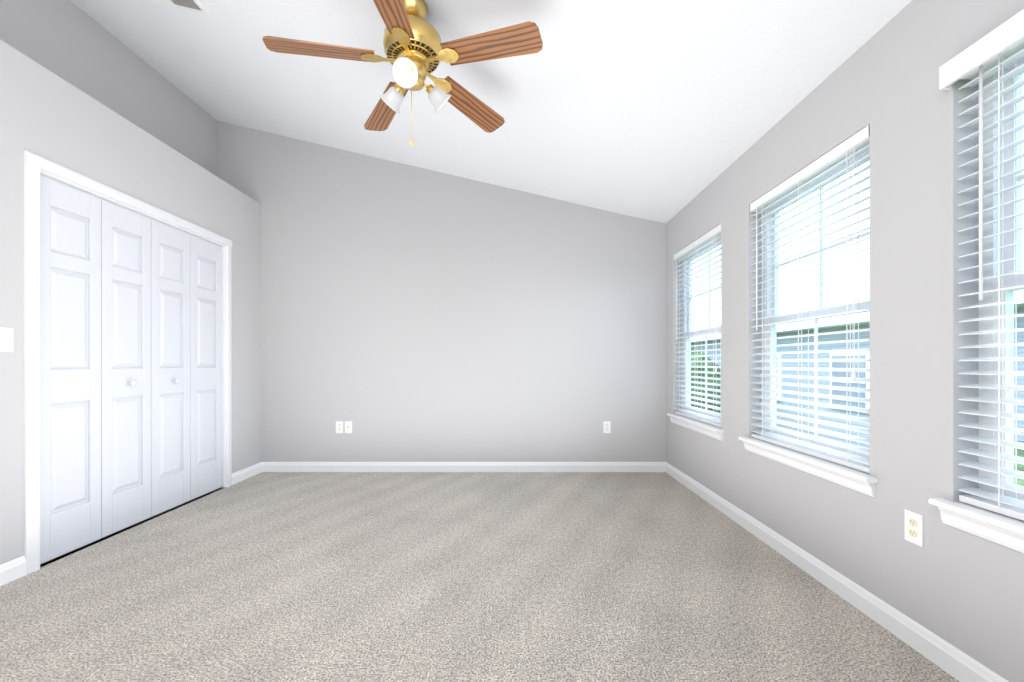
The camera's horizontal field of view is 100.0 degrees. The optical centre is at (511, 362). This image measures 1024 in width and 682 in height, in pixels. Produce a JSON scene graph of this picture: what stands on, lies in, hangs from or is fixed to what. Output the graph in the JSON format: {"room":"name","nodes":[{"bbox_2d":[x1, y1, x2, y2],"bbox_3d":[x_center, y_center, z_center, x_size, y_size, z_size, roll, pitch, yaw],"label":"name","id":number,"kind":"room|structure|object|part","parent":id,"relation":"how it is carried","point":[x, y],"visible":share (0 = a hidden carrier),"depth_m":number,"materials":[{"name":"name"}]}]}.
{"room":"empty bedroom","nodes":[
{"label":"empty bedroom","id":0,"kind":"room"},
{"bbox_2d":[0,0,216,175],"bbox_3d":[-2.925,-0.625,1.925,0.150,3.591,4.750,0,0,0],"label":"wall","id":1,"kind":"structure","parent":0,"point":[71,43],"depth_m":3.03,"materials":[{"name":"grey paint"}]},
{"bbox_2d":[0,40,261,567],"bbox_3d":[-2.475,-0.239,1.925,0.110,2.581,4.450,0,0,0],"label":"wall","id":2,"kind":"structure","parent":0,"point":[45,113],"depth_m":2.47,"materials":[{"name":"grey paint"}]},
{"bbox_2d":[0,328,12,351],"bbox_3d":[-2.411,-0.110,2.045,0.017,0.115,0.070,0,0,0],"label":"light switch","id":3,"kind":"object","parent":2,"relation":"attached to","point":[6,339],"visible":1,"depth_m":2.05,"materials":[{"name":"white plastic"}]},
{"bbox_2d":[0,556,26,585],"bbox_3d":[-2.413,1.002,0.929,0.015,0.095,2.398,0,0,0],"label":"baseboard","id":4,"kind":"structure","parent":2,"relation":"attached to","point":[10,571],"depth_m":2.07,"materials":[{"name":"white wood"}]},
{"bbox_2d":[40,175,100,563],"bbox_3d":[-2.459,0.035,2.380,0.034,2.019,0.350,0,0,0],"label":"closet door","id":5,"kind":"structure","parent":2,"relation":"in","point":[70,369],"depth_m":2.37,"materials":[{"name":"white wood"}]},
{"bbox_2d":[101,199,150,537],"bbox_3d":[-2.437,0.035,2.733,0.079,2.019,0.350,0,0,0],"label":"closet door","id":6,"kind":"structure","parent":2,"relation":"in","point":[125,368],"depth_m":2.71,"materials":[{"name":"white wood"}]},
{"bbox_2d":[24,150,231,573],"bbox_3d":[-2.466,-0.003,2.910,0.128,2.105,1.560,0,0,0],"label":"trim","id":7,"kind":"structure","parent":2,"relation":"attached to","point":[36,166],"depth_m":2.17,"materials":[{"name":"white wood"}]},
{"bbox_2d":[151,219,189,516],"bbox_3d":[-2.437,0.035,3.087,0.079,2.019,0.350,0,0,0],"label":"closet door","id":8,"kind":"structure","parent":2,"relation":"in","point":[170,367],"depth_m":3.07,"materials":[{"name":"white wood"}]},
{"bbox_2d":[190,235,221,499],"bbox_3d":[-2.459,0.035,3.440,0.034,2.019,0.350,0,0,0],"label":"closet door","id":9,"kind":"structure","parent":2,"relation":"in","point":[205,367],"depth_m":3.42,"materials":[{"name":"white wood"}]},
{"bbox_2d":[231,462,263,484],"bbox_3d":[-2.413,1.002,3.901,0.015,0.095,0.418,0,0,0],"label":"baseboard","id":10,"kind":"structure","parent":2,"relation":"attached to","point":[236,477],"depth_m":3.90,"materials":[{"name":"white wood"}]},
{"bbox_2d":[217,121,665,461],"bbox_3d":[-0.680,-0.633,4.225,4.640,3.606,0.150,0,0,0],"label":"wall","id":11,"kind":"structure","parent":0,"point":[410,313],"depth_m":4.15,"materials":[{"name":"grey paint"}]},
{"bbox_2d":[336,421,342,432],"bbox_3d":[-1.665,0.620,4.146,0.070,0.115,0.008,0,0,0],"label":"electrical outlet","id":12,"kind":"object","parent":11,"relation":"attached to","point":[339,426],"visible":1,"depth_m":4.14,"materials":[{"name":"white plastic"}]},
{"bbox_2d":[345,421,351,432],"bbox_3d":[-1.580,0.620,4.142,0.070,0.115,0.016,0,0,0],"label":"electrical outlet","id":13,"kind":"object","parent":11,"relation":"attached to","point":[348,426],"visible":1,"depth_m":4.14,"materials":[{"name":"white plastic"}]},
{"bbox_2d":[264,462,663,471],"bbox_3d":[-0.485,1.002,4.142,3.870,0.095,0.015,0,0,0],"label":"baseboard","id":14,"kind":"structure","parent":11,"relation":"attached to","point":[268,466],"depth_m":4.14,"materials":[{"name":"white wood"}]},
{"bbox_2d":[603,421,610,432],"bbox_3d":[0.917,0.620,4.146,0.070,0.115,0.008,0,0,0],"label":"electrical outlet","id":15,"kind":"object","parent":11,"relation":"attached to","point":[606,426],"visible":1,"depth_m":4.14,"materials":[{"name":"white plastic"}]},
{"bbox_2d":[0,472,958,681],"bbox_3d":[-0.680,1.110,1.925,4.640,0.120,4.750,0,0,0],"label":"floor","id":16,"kind":"structure","parent":0,"point":[463,577],"depth_m":1.94,"materials":[{"name":"beige carpet"}]},
{"bbox_2d":[71,0,911,222],"bbox_3d":[-0.680,-1.938,1.925,4.640,1.235,4.750,0,0,0],"label":"ceiling","id":17,"kind":"structure","parent":0,"point":[664,111],"depth_m":2.66,"materials":[{"name":"white paint"}]},
{"bbox_2d":[169,0,206,12],"bbox_3d":[-1.931,-2.123,2.410,0.196,0.055,0.340,0,0,0],"label":"ceiling vent","id":18,"kind":"object","parent":17,"relation":"in","point":[194,5],"visible":1,"depth_m":2.54,"materials":[{"name":"white"}]},
{"bbox_2d":[262,0,542,146],"bbox_3d":[-0.501,-1.437,2.106,1.285,0.744,1.240,0,0,0],"label":"fan","id":19,"kind":"object","parent":17,"relation":"hanging from","point":[416,50],"visible":1,"depth_m":2.06,"materials":[{"name":"brown wood"}]},
{"bbox_3d":[-0.843,-1.485,2.050,0.605,0.040,0.146,-4,1,-16],"label":"blade","id":20,"kind":"part","parent":19,"relation":"part of","materials":[{"name":"brown wood"}]},
{"bbox_3d":[-0.508,-1.485,1.789,0.146,0.040,0.605,0,4,2],"label":"blade","id":21,"kind":"part","parent":19,"relation":"part of","materials":[{"name":"brown wood"}]},
{"bbox_3d":[-0.697,-1.485,2.450,0.146,0.040,0.605,0,-4,-34],"label":"blade","id":22,"kind":"part","parent":19,"relation":"part of","materials":[{"name":"brown wood"}]},
{"bbox_3d":[-0.495,-1.595,2.150,0.288,0.429,0.288,0,0,0],"label":"motor","id":23,"kind":"part","parent":19,"relation":"part of","materials":[{"name":"gold metal"}]},
{"bbox_3d":[-0.272,-1.485,2.435,0.146,0.040,0.605,0,-4,38],"label":"blade","id":24,"kind":"part","parent":19,"relation":"part of","materials":[{"name":"brown wood"}]},
{"bbox_3d":[-0.155,-1.485,2.026,0.605,0.040,0.146,4,1,20],"label":"blade","id":25,"kind":"part","parent":19,"relation":"part of","materials":[{"name":"brown wood"}]},
{"bbox_2d":[666,0,1023,681],"bbox_3d":[1.565,-0.130,1.925,0.150,2.600,4.750,0,0,0],"label":"wall","id":26,"kind":"structure","parent":0,"point":[961,590],"depth_m":1.66,"materials":[{"name":"grey paint"}]},
{"bbox_2d":[667,413,723,440],"bbox_3d":[1.510,0.511,3.515,0.131,0.085,0.990,0,0,0],"label":"window sill","id":27,"kind":"structure","parent":26,"relation":"attached to","point":[712,431],"depth_m":3.39,"materials":[{"name":"white wood"}]},
{"bbox_2d":[682,235,719,422],"bbox_3d":[1.605,-0.255,3.515,0.060,1.490,0.910,0,0,0],"label":"window","id":28,"kind":"structure","parent":26,"relation":"in","point":[689,328],"depth_m":3.89,"materials":[{"name":"white plastic"}]},
{"bbox_2d":[674,223,720,426],"bbox_3d":[1.517,-0.268,3.515,0.066,1.462,0.894,0,0,0],"label":"window blind","id":29,"kind":"object","parent":28,"relation":"attached to","point":[707,238],"visible":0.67,"depth_m":3.45,"materials":[{"name":"white plastic"}]},
{"bbox_2d":[738,437,877,497],"bbox_3d":[1.510,0.511,2.245,0.131,0.085,0.990,0,0,0],"label":"window sill","id":30,"kind":"structure","parent":26,"relation":"attached to","point":[863,482],"depth_m":2.07,"materials":[{"name":"white wood"}]},
{"bbox_2d":[763,143,869,465],"bbox_3d":[1.605,-0.255,2.245,0.060,1.490,0.910,0,0,0],"label":"window","id":31,"kind":"structure","parent":26,"relation":"in","point":[820,311],"depth_m":2.35,"materials":[{"name":"clear glass"}]},
{"bbox_2d":[750,124,869,472],"bbox_3d":[1.517,-0.268,2.245,0.066,1.462,0.894,0,0,0],"label":"window blind","id":32,"kind":"object","parent":31,"relation":"attached to","point":[857,141],"visible":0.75,"depth_m":2.13,"materials":[{"name":"white plastic"}]},
{"bbox_2d":[664,462,1008,681],"bbox_3d":[1.483,1.002,1.925,0.015,0.095,4.450,0,0,0],"label":"baseboard","id":33,"kind":"structure","parent":26,"relation":"attached to","point":[953,661],"depth_m":1.81,"materials":[{"name":"white wood"}]},
{"bbox_2d":[905,509,923,546],"bbox_3d":[1.486,0.610,1.590,0.008,0.115,0.070,0,0,0],"label":"electrical outlet","id":34,"kind":"object","parent":26,"relation":"attached to","point":[914,527],"visible":1,"depth_m":1.58,"materials":[{"name":"white plastic"}]},
{"bbox_2d":[928,498,1023,552],"bbox_3d":[1.510,0.511,0.995,0.131,0.085,0.990,0,0,0],"label":"window sill","id":35,"kind":"structure","parent":26,"relation":"attached to","point":[1001,529],"depth_m":1.34,"materials":[{"name":"white wood"}]},
{"bbox_2d":[979,48,1023,509],"bbox_3d":[1.605,-0.255,0.995,0.060,1.490,0.910,0,0,0],"label":"window","id":36,"kind":"structure","parent":26,"relation":"in","point":[992,270],"depth_m":1.40,"materials":[{"name":"white plastic"}]},
{"bbox_2d":[939,9,1023,520],"bbox_3d":[1.502,-0.272,0.995,0.096,1.469,0.934,0,0,0],"label":"window blind","id":37,"kind":"object","parent":36,"relation":"attached to","point":[1000,44],"visible":1,"depth_m":1.34,"materials":[{"name":"white plastic"}]},
{"label":"outside","id":38,"kind":"structure","parent":0,"visible":0},
{"bbox_3d":[10.000,4.150,15.000,100.000,0.200,110.000,0,0,0],"label":"ground","id":39,"kind":"structure","parent":38,"visible":0},
{"bbox_2d":[691,347,719,412],"bbox_3d":[4.723,1.756,13.881,4.262,4.588,3.518,0,0,0],"label":"tree","id":40,"kind":"object","parent":39,"relation":"on","point":[703,375],"depth_m":12.33,"materials":[{"name":"green plant"}]},
{"bbox_2d":[691,269,1023,448],"bbox_3d":[11.750,0.950,14.000,9.400,6.200,32.900,0,0,0],"label":"house","id":41,"kind":"structure","parent":39,"relation":"on","point":[834,346],"depth_m":10.02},
{"bbox_2d":[1014,440,1023,485],"bbox_3d":[5.022,2.441,5.189,3.158,3.219,3.166,0,0,0],"label":"tree","id":42,"kind":"object","parent":39,"relation":"on","point":[1020,453],"depth_m":4.31,"materials":[{"name":"green plant"}]}
]}

